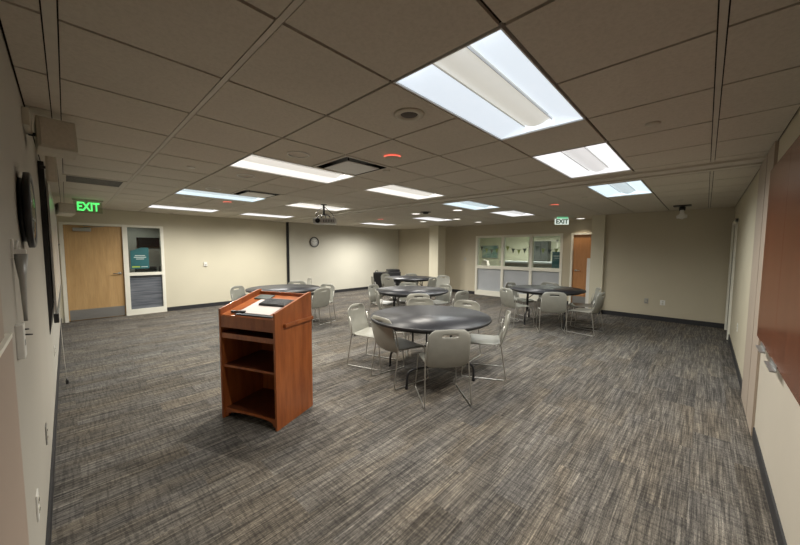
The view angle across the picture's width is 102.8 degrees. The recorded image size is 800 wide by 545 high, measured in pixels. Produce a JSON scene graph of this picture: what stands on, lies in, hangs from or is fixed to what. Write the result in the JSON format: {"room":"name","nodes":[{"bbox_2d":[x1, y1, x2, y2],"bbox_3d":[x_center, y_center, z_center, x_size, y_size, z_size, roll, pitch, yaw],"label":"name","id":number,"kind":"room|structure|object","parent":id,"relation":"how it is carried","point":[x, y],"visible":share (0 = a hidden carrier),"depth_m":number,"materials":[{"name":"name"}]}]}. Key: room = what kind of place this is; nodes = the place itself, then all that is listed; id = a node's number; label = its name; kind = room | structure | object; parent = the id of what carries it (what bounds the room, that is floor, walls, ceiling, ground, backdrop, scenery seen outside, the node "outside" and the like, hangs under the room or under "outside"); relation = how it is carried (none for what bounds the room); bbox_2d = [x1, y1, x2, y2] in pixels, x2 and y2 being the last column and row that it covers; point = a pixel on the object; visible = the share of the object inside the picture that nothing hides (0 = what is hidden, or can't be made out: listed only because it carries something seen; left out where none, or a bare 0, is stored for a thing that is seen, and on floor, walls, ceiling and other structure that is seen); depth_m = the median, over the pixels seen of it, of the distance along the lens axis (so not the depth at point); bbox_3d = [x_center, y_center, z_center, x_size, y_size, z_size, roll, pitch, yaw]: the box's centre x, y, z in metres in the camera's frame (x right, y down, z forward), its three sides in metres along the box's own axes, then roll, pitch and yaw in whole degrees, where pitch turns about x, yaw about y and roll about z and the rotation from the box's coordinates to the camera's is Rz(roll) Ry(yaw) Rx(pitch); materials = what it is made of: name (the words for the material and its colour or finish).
{"room":"meeting room","nodes":[
{"label":"meeting room","id":0,"kind":"room"},
{"bbox_2d":[0,27,60,544],"bbox_3d":[-3.457,0.013,3.040,10.173,2.630,0.120,4,6,44],"label":"wall","id":1,"kind":"structure","parent":0,"point":[36,375],"depth_m":1.47,"materials":[{"name":"beige paint"}]},
{"bbox_2d":[0,290,28,544],"bbox_3d":[-0.521,0.315,0.338,1.933,2.430,0.014,4,6,44],"label":"trim","id":2,"kind":"structure","parent":1,"relation":"attached to","point":[13,512],"depth_m":0.87,"materials":[{"name":"white paint"}]},
{"bbox_2d":[10,239,27,320],"bbox_3d":[-1.427,0.030,1.205,0.044,0.310,0.040,4,6,44],"label":"holder","id":3,"kind":"object","parent":1,"relation":"attached to","point":[20,257],"visible":1,"depth_m":1.20,"materials":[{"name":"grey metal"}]},
{"bbox_2d":[15,322,32,359],"bbox_3d":[-1.386,0.250,1.179,0.072,0.125,0.038,4,6,44],"label":"wall control","id":4,"kind":"object","parent":1,"relation":"attached to","point":[20,334],"visible":1,"depth_m":1.15,"materials":[{"name":"white plastic"}]},
{"bbox_2d":[16,172,37,247],"bbox_3d":[-1.777,-0.297,1.524,0.356,0.356,0.045,4,6,44],"label":"wall clock","id":5,"kind":"object","parent":1,"relation":"attached to","point":[26,205],"visible":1,"depth_m":1.43,"materials":[{"name":"black plastic"}]},
{"bbox_2d":[21,106,32,133],"bbox_3d":[-2.250,-0.911,1.926,0.240,0.100,0.030,4,6,44],"label":"box","id":6,"kind":"object","parent":1,"relation":"attached to","point":[26,117],"visible":1,"depth_m":1.85,"materials":[{"name":"beige"}]},
{"bbox_2d":[37,161,54,333],"bbox_3d":[-4.533,-0.306,4.162,3.600,1.580,0.039,4,6,44],"label":"wall display","id":7,"kind":"object","parent":1,"relation":"attached to","point":[41,172],"visible":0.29,"depth_m":2.92,"materials":[{"name":"black plastic"}]},
{"bbox_2d":[45,178,61,322],"bbox_3d":[-4.611,-0.294,4.277,3.870,1.340,0.034,4,6,44],"label":"whiteboard","id":8,"kind":"object","parent":7,"relation":"attached to","point":[52,219],"visible":0.87,"depth_m":3.42,"materials":[{"name":"white"}]},
{"bbox_2d":[54,284,61,322],"bbox_3d":[-4.613,0.334,4.321,3.870,0.080,0.034,4,6,44],"label":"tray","id":9,"kind":"object","parent":8,"relation":"on","point":[56,316],"depth_m":3.24,"materials":[{"name":"plastic"}]},
{"bbox_2d":[40,156,57,183],"bbox_3d":[-3.112,-0.928,2.830,0.126,0.260,0.100,4,6,44],"label":"wall speaker","id":10,"kind":"object","parent":1,"relation":"attached to","point":[50,166],"visible":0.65,"depth_m":2.80,"materials":[{"name":"plastic"}]},
{"bbox_2d":[47,156,55,180],"bbox_3d":[-3.059,-0.926,2.800,0.008,0.230,0.040,4,6,44],"label":"grille","id":11,"kind":"object","parent":10,"relation":"attached to","point":[51,161],"depth_m":2.80,"materials":[{"name":"metal"}]},
{"bbox_2d":[28,115,77,159],"bbox_3d":[-2.264,-0.877,2.082,0.181,0.226,0.210,3,5,38],"label":"wall speaker","id":12,"kind":"object","parent":1,"relation":"attached to","point":[53,137],"visible":0.98,"depth_m":2.05,"materials":[{"name":"plastic"}]},
{"bbox_2d":[39,117,74,149],"bbox_3d":[-2.201,-0.891,2.051,0.008,0.175,0.150,-13,-5,38],"label":"grille","id":13,"kind":"object","parent":12,"relation":"attached to","point":[54,134],"depth_m":2.04,"materials":[{"name":"metal"}]},
{"bbox_2d":[45,318,61,544],"bbox_3d":[-4.162,1.219,3.888,8.110,0.100,0.012,4,6,44],"label":"baseboard","id":14,"kind":"structure","parent":1,"relation":"attached to","point":[52,469],"depth_m":2.20,"materials":[{"name":"rubber"}]},
{"bbox_2d":[55,202,75,215],"bbox_3d":[-5.551,-1.039,5.264,0.230,0.202,0.230,2,4,26],"label":"wall speaker","id":15,"kind":"object","parent":1,"relation":"attached to","point":[61,209],"visible":0.91,"depth_m":5.22,"materials":[{"name":"plastic"}]},
{"bbox_2d":[59,203,74,212],"bbox_3d":[-5.457,-1.057,5.232,0.008,0.140,0.170,-11,-1,27],"label":"grille","id":16,"kind":"object","parent":15,"relation":"attached to","point":[63,207],"depth_m":5.23,"materials":[{"name":"metal"}]},
{"bbox_2d":[63,227,160,310],"bbox_3d":[-6.325,-0.392,8.848,1.780,2.600,4.550,4,6,44],"label":"wall","id":17,"kind":"structure","parent":0,"point":[132,233],"depth_m":9.03,"materials":[{"name":"beige paint"}]},
{"bbox_2d":[136,237,159,246],"bbox_3d":[-7.126,-0.862,9.079,0.053,0.260,0.580,4,6,44],"label":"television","id":18,"kind":"object","parent":17,"relation":"attached to","point":[140,241],"visible":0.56,"depth_m":9.02,"materials":[{"name":"black plastic"}]},
{"bbox_2d":[56,207,398,322],"bbox_3d":[-3.581,-0.500,10.337,0.120,2.630,10.279,4,6,44],"label":"wall","id":19,"kind":"structure","parent":0,"point":[247,253],"depth_m":9.32,"materials":[{"name":"beige paint"}]},
{"bbox_2d":[63,225,125,320],"bbox_3d":[-6.659,0.002,7.003,0.250,2.046,0.924,4,6,44],"label":"door","id":20,"kind":"structure","parent":19,"relation":"in","point":[93,254],"depth_m":7.03,"materials":[{"name":"brown wood"}]},
{"bbox_2d":[58,222,166,322],"bbox_3d":[-6.479,-0.039,7.320,0.140,2.110,1.760,4,6,44],"label":"door frame","id":21,"kind":"structure","parent":19,"relation":"attached to","point":[129,312],"depth_m":7.40,"materials":[{"name":"white wood"}]},
{"bbox_2d":[130,275,162,309],"bbox_3d":[-6.128,0.460,7.725,0.010,0.800,0.620,4,6,44],"label":"window","id":22,"kind":"structure","parent":19,"relation":"in","point":[146,291],"depth_m":7.71,"materials":[{"name":"grey glass"}]},
{"bbox_2d":[167,286,372,310],"bbox_3d":[-2.948,0.725,10.996,0.012,0.100,8.330,4,6,44],"label":"baseboard","id":23,"kind":"structure","parent":19,"relation":"attached to","point":[358,288],"depth_m":8.69,"materials":[{"name":"rubber"}]},
{"bbox_2d":[286,222,289,283],"bbox_3d":[-3.590,-0.392,10.227,0.030,2.430,0.080,4,6,44],"label":"trim","id":24,"kind":"structure","parent":19,"relation":"attached to","point":[287,223],"depth_m":10.19,"materials":[{"name":"black plastic"}]},
{"bbox_3d":[-6.123,-0.537,7.653,0.006,1.060,0.620,4,6,44],"label":"window","id":25,"kind":"structure","parent":19,"relation":"in","visible":0},
{"bbox_2d":[130,248,148,268],"bbox_3d":[-6.186,-0.343,7.587,0.004,0.500,0.340,4,6,44],"label":"notice","id":26,"kind":"object","parent":25,"relation":"attached to","point":[139,257],"visible":1,"depth_m":7.59,"materials":[{"name":"teal paper"}]},
{"bbox_2d":[0,0,799,229],"bbox_3d":[0.051,-1.472,6.693,10.293,0.251,10.379,4,6,44],"label":"ceiling","id":27,"kind":"structure","parent":0,"point":[151,90],"depth_m":1.81,"materials":[{"name":"tile"}]},
{"bbox_2d":[72,198,102,213],"bbox_3d":[-5.559,-1.181,5.690,0.060,0.234,0.400,4,6,44],"label":"exit sign","id":28,"kind":"object","parent":27,"relation":"hanging from","point":[73,199],"visible":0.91,"depth_m":5.67,"materials":[{"name":"plastic"}]},
{"bbox_2d":[61,174,126,187],"bbox_3d":[-3.980,-1.191,4.160,0.596,0.018,0.596,4,6,44],"label":"ceiling vent","id":29,"kind":"object","parent":27,"relation":"in","point":[65,177],"visible":0.95,"depth_m":4.15,"materials":[{"name":"black plastic"}]},
{"bbox_2d":[148,204,218,211],"bbox_3d":[-4.674,-1.444,6.925,0.600,0.128,1.210,4,6,44],"label":"ceiling light","id":30,"kind":"object","parent":27,"relation":"attached to","point":[151,205],"visible":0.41,"depth_m":6.99,"materials":[{"name":"white plastic"}]},
{"bbox_2d":[151,205,211,210],"bbox_3d":[-4.681,-1.411,6.919,0.190,0.042,1.162,4,6,44],"label":"basket","id":31,"kind":"object","parent":30,"relation":"on","point":[151,205],"depth_m":6.84,"materials":[{"name":"white plastic"}]},
{"bbox_2d":[174,188,264,201],"bbox_3d":[-2.925,-1.319,5.256,0.600,0.128,1.210,4,6,44],"label":"ceiling light","id":32,"kind":"object","parent":27,"relation":"attached to","point":[183,191],"visible":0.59,"depth_m":5.31,"materials":[{"name":"white plastic"}]},
{"bbox_2d":[181,189,256,198],"bbox_3d":[-2.933,-1.287,5.250,0.190,0.042,1.162,4,6,44],"label":"basket","id":33,"kind":"object","parent":32,"relation":"on","point":[187,190],"depth_m":5.17,"materials":[{"name":"white plastic"}]},
{"bbox_2d":[230,188,283,198],"bbox_3d":[-2.274,-1.265,5.058,0.600,0.083,0.600,4,6,44],"label":"ceiling vent","id":34,"kind":"object","parent":27,"relation":"in","point":[243,192],"visible":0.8,"depth_m":5.07,"materials":[{"name":"metal"}]},
{"bbox_2d":[239,212,293,217],"bbox_3d":[-3.408,-1.531,8.244,0.600,0.128,1.210,4,6,44],"label":"ceiling light","id":35,"kind":"object","parent":27,"relation":"attached to","point":[248,213],"visible":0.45,"depth_m":8.34,"materials":[{"name":"white plastic"}]},
{"bbox_2d":[246,213,287,216],"bbox_3d":[-3.416,-1.499,8.238,0.190,0.042,1.162,4,6,44],"label":"basket","id":36,"kind":"object","parent":35,"relation":"on","point":[246,213],"depth_m":8.15,"materials":[{"name":"white"}]},
{"bbox_2d":[229,153,355,183],"bbox_3d":[-1.162,-1.194,3.574,0.600,0.128,1.210,4,6,44],"label":"ceiling light","id":37,"kind":"object","parent":27,"relation":"attached to","point":[254,162],"visible":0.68,"depth_m":3.58,"materials":[{"name":"white plastic"}]},
{"bbox_2d":[243,156,340,177],"bbox_3d":[-1.170,-1.161,3.568,0.190,0.042,1.162,4,6,44],"label":"diffuser","id":38,"kind":"object","parent":37,"relation":"on","point":[255,159],"depth_m":3.47,"materials":[{"name":"white plastic"}]},
{"bbox_2d":[287,151,309,157],"bbox_3d":[-0.932,-1.081,2.931,0.200,0.009,0.200,4,6,44],"label":"ceiling speaker","id":39,"kind":"object","parent":27,"relation":"attached to","point":[299,154],"visible":1,"depth_m":2.93,"materials":[{"name":"white plastic"}]},
{"bbox_2d":[285,202,349,210],"bbox_3d":[-1.660,-1.407,6.575,0.600,0.128,1.210,4,6,44],"label":"ceiling light","id":40,"kind":"object","parent":27,"relation":"attached to","point":[302,205],"visible":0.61,"depth_m":6.66,"materials":[{"name":"white plastic"}]},
{"bbox_2d":[313,204,336,224],"bbox_3d":[-1.455,-1.130,6.189,0.427,0.375,0.347,0,4,-9],"label":"projector","id":41,"kind":"object","parent":27,"relation":"attached to","point":[319,221],"visible":1,"depth_m":6.09,"materials":[{"name":"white plastic"}]},
{"bbox_2d":[311,154,391,176],"bbox_3d":[-0.511,-1.140,3.376,0.600,0.083,0.600,4,6,44],"label":"ceiling vent","id":42,"kind":"object","parent":27,"relation":"in","point":[346,164],"visible":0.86,"depth_m":3.37,"materials":[{"name":"metal"}]},
{"bbox_2d":[365,184,445,199],"bbox_3d":[0.103,-1.281,4.893,0.600,0.128,1.210,4,6,44],"label":"ceiling light","id":43,"kind":"object","parent":27,"relation":"attached to","point":[392,189],"visible":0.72,"depth_m":4.96,"materials":[{"name":"white plastic"}]},
{"bbox_2d":[381,185,432,196],"bbox_3d":[0.095,-1.249,4.887,0.190,0.042,1.162,4,6,44],"label":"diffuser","id":44,"kind":"object","parent":43,"relation":"on","point":[393,187],"depth_m":4.84,"materials":[{"name":"white plastic"}]},
{"bbox_2d":[394,107,424,121],"bbox_3d":[0.059,-1.016,2.061,0.200,0.012,0.200,4,6,44],"label":"recessed can","id":45,"kind":"object","parent":27,"relation":"attached to","point":[409,114],"visible":1,"depth_m":2.05,"materials":[{"name":"grey metal"}]},
{"bbox_2d":[444,200,500,209],"bbox_3d":[1.417,-1.372,6.263,0.600,0.128,1.210,4,6,44],"label":"ceiling light","id":46,"kind":"object","parent":27,"relation":"attached to","point":[468,204],"visible":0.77,"depth_m":6.39,"materials":[{"name":"white plastic"}]},
{"bbox_2d":[457,201,488,207],"bbox_3d":[1.409,-1.340,6.257,0.190,0.042,1.162,4,6,44],"label":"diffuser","id":47,"kind":"object","parent":46,"relation":"on","point":[464,202],"depth_m":6.24,"materials":[{"name":"white plastic"}]},
{"bbox_2d":[393,22,585,139],"bbox_3d":[0.601,-1.069,1.891,0.600,0.128,1.210,4,6,44],"label":"ceiling light","id":48,"kind":"object","parent":27,"relation":"attached to","point":[490,82],"visible":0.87,"depth_m":1.79,"materials":[{"name":"white plastic"}]},
{"bbox_2d":[434,47,549,125],"bbox_3d":[0.593,-1.036,1.886,0.190,0.042,1.162,4,6,44],"label":"diffuser","id":49,"kind":"object","parent":48,"relation":"on","point":[465,65],"depth_m":1.74,"materials":[{"name":"white plastic"}]},
{"bbox_2d":[489,210,534,216],"bbox_3d":[2.696,-1.460,7.597,0.600,0.128,1.210,4,6,44],"label":"ceiling light","id":50,"kind":"object","parent":27,"relation":"attached to","point":[512,213],"visible":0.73,"depth_m":7.75,"materials":[{"name":"white plastic"}]},
{"bbox_2d":[273,154,766,221],"bbox_3d":[-0.151,-1.331,6.492,10.053,0.035,0.440,4,6,44],"label":"trim","id":51,"kind":"structure","parent":27,"relation":"attached to","point":[751,161],"depth_m":4.06,"materials":[{"name":"metal"}]},
{"bbox_2d":[532,140,631,177],"bbox_3d":[1.866,-1.156,3.211,0.600,0.128,1.210,4,6,44],"label":"ceiling light","id":52,"kind":"object","parent":27,"relation":"attached to","point":[599,158],"visible":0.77,"depth_m":3.23,"materials":[{"name":"white plastic"}]},
{"bbox_2d":[562,147,607,171],"bbox_3d":[1.858,-1.123,3.205,0.190,0.042,1.162,4,6,44],"label":"diffuser","id":53,"kind":"object","parent":52,"relation":"on","point":[582,156],"depth_m":3.14,"materials":[{"name":"white plastic"}]},
{"bbox_2d":[586,180,652,197],"bbox_3d":[3.179,-1.247,4.581,0.600,0.128,1.210,4,6,44],"label":"ceiling light","id":54,"kind":"object","parent":27,"relation":"attached to","point":[637,187],"visible":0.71,"depth_m":4.68,"materials":[{"name":"white plastic"}]},
{"bbox_2d":[609,182,634,193],"bbox_3d":[3.172,-1.214,4.575,0.190,0.042,1.162,4,6,44],"label":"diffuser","id":55,"kind":"object","parent":54,"relation":"on","point":[621,187],"depth_m":4.57,"materials":[{"name":"white plastic"}]},
{"bbox_2d":[673,204,691,218],"bbox_3d":[5.405,-1.153,6.115,0.260,0.259,0.200,4,6,44],"label":"security camera","id":56,"kind":"object","parent":27,"relation":"attached to","point":[682,208],"visible":1,"depth_m":6.07,"materials":[{"name":"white plastic"}]},
{"bbox_2d":[51,289,777,544],"bbox_3d":[0.344,0.950,9.415,13.373,0.100,14.479,4,6,44],"label":"floor","id":57,"kind":"structure","parent":0,"point":[635,431],"depth_m":2.57,"materials":[{"name":"carpet"}]},
{"bbox_2d":[230,286,246,301],"bbox_3d":[-3.136,0.680,6.599,0.577,0.797,0.486,1,4,12],"label":"chair","id":58,"kind":"object","parent":57,"relation":"on","point":[235,294],"visible":0.32,"depth_m":6.64,"materials":[{"name":"grey plastic"}]},
{"bbox_2d":[218,289,312,431],"bbox_3d":[-1.257,0.767,3.036,0.700,1.145,0.500,2,4,21],"label":"lectern","id":59,"kind":"object","parent":57,"relation":"on","point":[266,363],"visible":0.96,"depth_m":2.95,"materials":[{"name":"brown wood"}]},
{"bbox_2d":[221,329,272,343],"bbox_3d":[-1.259,0.560,3.014,0.596,0.044,0.473,2,4,21],"label":"shelf","id":60,"kind":"object","parent":59,"relation":"attached to","point":[240,334],"depth_m":2.84,"materials":[{"name":"brown wood"}]},
{"bbox_2d":[224,350,273,374],"bbox_3d":[-1.258,0.844,3.040,0.596,0.020,0.461,2,4,21],"label":"shelf","id":61,"kind":"object","parent":59,"relation":"attached to","point":[261,361],"depth_m":2.97,"materials":[{"name":"brown wood"}]},
{"bbox_2d":[227,388,274,418],"bbox_3d":[-1.258,1.254,3.074,0.596,0.017,0.449,2,4,21],"label":"shelf","id":62,"kind":"object","parent":59,"relation":"attached to","point":[260,402],"depth_m":3.02,"materials":[{"name":"brown wood"}]},
{"bbox_2d":[242,299,282,314],"bbox_3d":[-1.249,0.317,2.964,0.370,0.080,0.290,2,4,21],"label":"paper sheet","id":63,"kind":"object","parent":59,"relation":"on","point":[255,308],"visible":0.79,"depth_m":2.91,"materials":[{"name":"grey paper"}]},
{"bbox_2d":[259,298,293,306],"bbox_3d":[-1.165,0.282,3.014,0.310,0.052,0.138,2,4,21],"label":"book","id":64,"kind":"object","parent":63,"relation":"on","point":[275,302],"visible":0.99,"depth_m":2.99,"materials":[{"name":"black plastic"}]},
{"bbox_2d":[245,284,319,315],"bbox_3d":[-2.474,0.697,6.829,1.490,0.742,1.490,2,4,24],"label":"round table","id":65,"kind":"object","parent":57,"relation":"on","point":[291,288],"visible":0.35,"depth_m":6.70,"materials":[{"name":"grey laminate"}]},
{"bbox_2d":[311,287,331,328],"bbox_3d":[-1.755,0.689,6.561,0.577,0.797,0.486,3,5,36],"label":"chair","id":66,"kind":"object","parent":57,"relation":"on","point":[320,299],"visible":0.88,"depth_m":6.37,"materials":[{"name":"grey plastic"}]},
{"bbox_2d":[312,284,335,324],"bbox_3d":[-1.735,0.664,6.910,0.486,0.797,0.577,2,5,29],"label":"chair","id":67,"kind":"object","parent":57,"relation":"on","point":[332,288],"visible":0.45,"depth_m":7.03,"materials":[{"name":"grey plastic"}]},
{"bbox_2d":[347,303,396,370],"bbox_3d":[-0.394,0.846,4.399,0.577,0.797,0.486,2,4,26],"label":"chair","id":68,"kind":"object","parent":57,"relation":"on","point":[358,324],"visible":0.86,"depth_m":4.47,"materials":[{"name":"grey plastic"}]},
{"bbox_2d":[368,284,397,316],"bbox_3d":[-0.373,0.667,6.954,0.577,0.797,0.486,2,5,29],"label":"chair","id":69,"kind":"object","parent":57,"relation":"on","point":[371,291],"visible":0.76,"depth_m":6.99,"materials":[{"name":"grey plastic"}]},
{"bbox_2d":[371,315,428,389],"bbox_3d":[-0.023,0.886,3.848,0.577,0.797,0.486,-3,5,-38],"label":"chair","id":70,"kind":"object","parent":57,"relation":"on","point":[384,337],"visible":0.96,"depth_m":3.68,"materials":[{"name":"grey plastic"}]},
{"bbox_2d":[387,275,432,299],"bbox_3d":[0.281,0.518,9.543,1.490,0.742,1.490,0,4,-6],"label":"round table","id":71,"kind":"object","parent":57,"relation":"on","point":[407,278],"visible":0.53,"depth_m":9.18,"materials":[{"name":"grey laminate"}]},
{"bbox_2d":[376,286,448,330],"bbox_3d":[0.247,0.724,6.608,1.490,0.742,1.490,0,4,-6],"label":"round table","id":72,"kind":"object","parent":57,"relation":"on","point":[395,291],"visible":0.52,"depth_m":6.43,"materials":[{"name":"grey laminate"}]},
{"bbox_2d":[405,297,433,357],"bbox_3d":[0.335,0.816,4.868,0.486,0.797,0.577,0,4,-3],"label":"chair","id":73,"kind":"object","parent":57,"relation":"on","point":[428,301],"visible":0.2,"depth_m":5.11,"materials":[{"name":"grey plastic"}]},
{"bbox_2d":[370,305,491,389],"bbox_3d":[0.375,0.905,4.028,1.490,0.742,1.490,-1,4,-16],"label":"round table","id":74,"kind":"object","parent":57,"relation":"on","point":[422,319],"visible":0.73,"depth_m":3.80,"materials":[{"name":"laminate"}]},
{"bbox_2d":[432,284,451,304],"bbox_3d":[0.808,0.669,6.991,0.577,0.797,0.486,-3,5,-35],"label":"chair","id":75,"kind":"object","parent":57,"relation":"on","point":[445,298],"visible":0.64,"depth_m":7.06,"materials":[{"name":"grey plastic"}]},
{"bbox_2d":[435,275,449,299],"bbox_3d":[1.198,0.496,9.473,0.486,0.797,0.577,2,4,26],"label":"chair","id":76,"kind":"object","parent":57,"relation":"on","point":[440,280],"visible":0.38,"depth_m":9.70,"materials":[{"name":"grey plastic"}]},
{"bbox_2d":[415,330,471,408],"bbox_3d":[0.448,0.923,3.353,0.486,0.797,0.577,0,4,-7],"label":"chair","id":77,"kind":"object","parent":57,"relation":"on","point":[451,352],"visible":1,"depth_m":3.10,"materials":[{"name":"grey plastic"}]},
{"bbox_2d":[452,290,468,306],"bbox_3d":[1.012,0.722,6.246,0.486,0.797,0.577,-3,5,-42],"label":"chair","id":78,"kind":"object","parent":57,"relation":"on","point":[458,296],"visible":0.33,"depth_m":5.98,"materials":[{"name":"grey plastic"}]},
{"bbox_2d":[454,300,480,361],"bbox_3d":[0.865,0.832,4.668,0.486,0.797,0.577,3,5,37],"label":"chair","id":79,"kind":"object","parent":57,"relation":"on","point":[475,306],"visible":0.2,"depth_m":4.83,"materials":[{"name":"grey plastic"}]},
{"bbox_2d":[461,310,510,380],"bbox_3d":[1.096,0.875,4.068,0.577,0.797,0.486,1,4,16],"label":"chair","id":80,"kind":"object","parent":57,"relation":"on","point":[481,339],"visible":0.91,"depth_m":4.03,"materials":[{"name":"grey plastic"}]},
{"bbox_2d":[498,287,533,327],"bbox_3d":[2.409,0.699,6.654,0.577,0.797,0.486,-1,4,-19],"label":"chair","id":81,"kind":"object","parent":57,"relation":"on","point":[507,299],"visible":1,"depth_m":6.52,"materials":[{"name":"grey plastic"}]},
{"bbox_2d":[504,282,535,319],"bbox_3d":[2.779,0.646,7.436,0.486,0.797,0.577,-3,5,-35],"label":"chair","id":82,"kind":"object","parent":57,"relation":"on","point":[517,298],"visible":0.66,"depth_m":7.54,"materials":[{"name":"grey plastic"}]},
{"bbox_2d":[499,261,551,267],"bbox_3d":[5.239,0.139,12.463,2.600,1.130,0.640,4,6,44],"label":"countertop","id":83,"kind":"structure","parent":57,"relation":"on","point":[538,264],"depth_m":12.43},
{"bbox_2d":[533,241,550,261],"bbox_3d":[5.957,-0.337,13.441,0.600,1.950,0.330,4,6,44],"label":"window","id":84,"kind":"structure","parent":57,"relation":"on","point":[539,255],"depth_m":13.26,"materials":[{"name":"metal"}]},
{"bbox_2d":[510,285,585,328],"bbox_3d":[3.154,0.715,6.912,1.490,0.742,1.490,2,5,28],"label":"round table","id":85,"kind":"object","parent":57,"relation":"on","point":[528,289],"visible":0.84,"depth_m":6.72,"materials":[{"name":"black metal"}]},
{"bbox_2d":[536,292,566,334],"bbox_3d":[2.926,0.736,6.162,0.486,0.797,0.577,1,4,17],"label":"chair","id":86,"kind":"object","parent":57,"relation":"on","point":[549,304],"visible":1,"depth_m":5.92,"materials":[{"name":"grey plastic"}]},
{"bbox_2d":[567,287,600,327],"bbox_3d":[3.850,0.704,6.675,0.577,0.797,0.486,2,4,19],"label":"chair","id":87,"kind":"object","parent":57,"relation":"on","point":[597,291],"visible":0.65,"depth_m":6.68,"materials":[{"name":"grey plastic"}]},
{"bbox_2d":[564,292,604,335],"bbox_3d":[3.547,0.744,6.089,0.486,0.797,0.577,-3,5,-40],"label":"chair","id":88,"kind":"object","parent":57,"relation":"on","point":[600,300],"visible":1,"depth_m":5.89,"materials":[{"name":"grey plastic"}]},
{"bbox_2d":[585,258,589,307],"bbox_3d":[5.035,0.300,8.515,0.165,1.360,0.170,4,6,44],"label":"panel","id":89,"kind":"object","parent":57,"relation":"on","point":[588,259],"visible":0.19,"depth_m":8.48,"materials":[{"name":"beige paint"}]},
{"bbox_2d":[429,226,445,279],"bbox_3d":[1.367,-0.476,11.724,0.400,2.430,0.440,4,6,44],"label":"column","id":90,"kind":"structure","parent":0,"point":[437,234],"depth_m":11.55,"materials":[{"name":"beige paint"}]},
{"bbox_2d":[398,219,591,300],"bbox_3d":[2.965,-0.527,11.103,8.280,2.630,0.120,4,6,44],"label":"wall","id":91,"kind":"structure","parent":0,"point":[460,241],"depth_m":11.65,"materials":[{"name":"beige paint"}]},
{"bbox_2d":[475,233,562,300],"bbox_3d":[3.745,-0.186,10.365,2.860,2.060,0.140,4,6,44],"label":"window","id":92,"kind":"structure","parent":91,"relation":"in","point":[488,279],"depth_m":10.66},
{"bbox_2d":[503,269,528,293],"bbox_3d":[3.772,0.295,10.371,0.860,0.760,0.012,4,6,44],"label":"window","id":93,"kind":"structure","parent":92,"relation":"attached to","point":[519,277],"depth_m":10.34,"materials":[{"name":"glass"}]},
{"bbox_2d":[531,271,558,294],"bbox_3d":[4.433,0.342,9.741,0.810,0.760,0.012,4,6,44],"label":"window","id":94,"kind":"structure","parent":92,"relation":"attached to","point":[538,277],"depth_m":9.74,"materials":[{"name":"grey glass"}]},
{"bbox_2d":[568,232,591,304],"bbox_3d":[5.293,-0.076,8.887,0.995,2.060,0.140,4,6,44],"label":"door frame","id":95,"kind":"structure","parent":91,"relation":"attached to","point":[590,233],"depth_m":9.14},
{"bbox_2d":[571,235,590,302],"bbox_3d":[5.286,-0.054,8.878,0.884,1.994,0.115,4,6,44],"label":"door","id":96,"kind":"structure","parent":91,"relation":"in","point":[582,243],"depth_m":9.05,"materials":[{"name":"orange wood"}]},
{"bbox_2d":[479,236,560,265],"bbox_3d":[4.845,-0.626,12.138,6.800,2.700,3.980,4,6,44],"label":"wall","id":97,"kind":"structure","parent":0,"point":[515,243],"depth_m":14.46,"materials":[{"name":"beige paint"}]},
{"bbox_2d":[482,245,498,258],"bbox_3d":[4.297,-0.987,15.236,0.840,0.620,0.034,4,6,44],"label":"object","id":98,"kind":"object","parent":97,"relation":"attached to","point":[488,254],"visible":0.99,"depth_m":15.22,"materials":[{"name":"glass"}]},
{"bbox_2d":[588,215,605,309],"bbox_3d":[5.193,-0.316,8.232,0.280,2.630,0.960,4,6,44],"label":"wall","id":99,"kind":"structure","parent":0,"point":[598,221],"depth_m":7.87,"materials":[{"name":"beige paint"}]},
{"bbox_2d":[602,206,735,323],"bbox_3d":[5.837,-0.236,7.134,2.173,2.630,0.120,4,6,44],"label":"wall","id":100,"kind":"structure","parent":0,"point":[654,256],"depth_m":6.99,"materials":[{"name":"beige paint"}]},
{"bbox_2d":[598,310,724,328],"bbox_3d":[5.661,1.024,7.246,2.453,0.100,0.082,4,6,44],"label":"baseboard","id":101,"kind":"structure","parent":100,"relation":"attached to","point":[633,315],"depth_m":7.08,"materials":[{"name":"rubber"}]},
{"bbox_2d":[727,108,799,379],"bbox_3d":[3.835,0.018,3.392,0.120,2.630,10.469,4,6,44],"label":"wall","id":102,"kind":"structure","parent":0,"point":[745,209],"depth_m":4.09,"materials":[{"name":"beige paint"}]},
{"bbox_2d":[724,219,737,339],"bbox_3d":[6.197,0.108,5.896,0.150,2.120,1.060,4,6,44],"label":"door frame","id":103,"kind":"structure","parent":102,"relation":"attached to","point":[735,222],"depth_m":5.62,"materials":[{"name":"white wood"}]},
{"bbox_2d":[728,334,786,544],"bbox_3d":[2.975,1.332,2.687,0.016,0.100,8.139,4,6,44],"label":"baseboard","id":104,"kind":"structure","parent":102,"relation":"attached to","point":[781,540],"depth_m":2.07,"materials":[{"name":"rubber"}]},
{"bbox_2d":[741,141,778,435],"bbox_3d":[3.356,0.144,3.002,0.020,2.430,1.085,4,6,44],"label":"trim","id":105,"kind":"structure","parent":102,"relation":"attached to","point":[751,367],"depth_m":2.92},
{"bbox_2d":[755,351,799,544],"bbox_3d":[1.563,1.052,1.179,0.006,0.858,4.039,4,6,44],"label":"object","id":106,"kind":"structure","parent":102,"relation":"attached to","point":[777,417],"depth_m":1.81,"materials":[{"name":"beige paint"}]},
{"bbox_2d":[756,135,799,405],"bbox_3d":[1.564,-0.036,1.140,0.062,1.365,4.050,4,6,44],"label":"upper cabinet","id":107,"kind":"object","parent":102,"relation":"attached to","point":[778,330],"visible":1,"depth_m":1.93,"materials":[{"name":"brown wood"}]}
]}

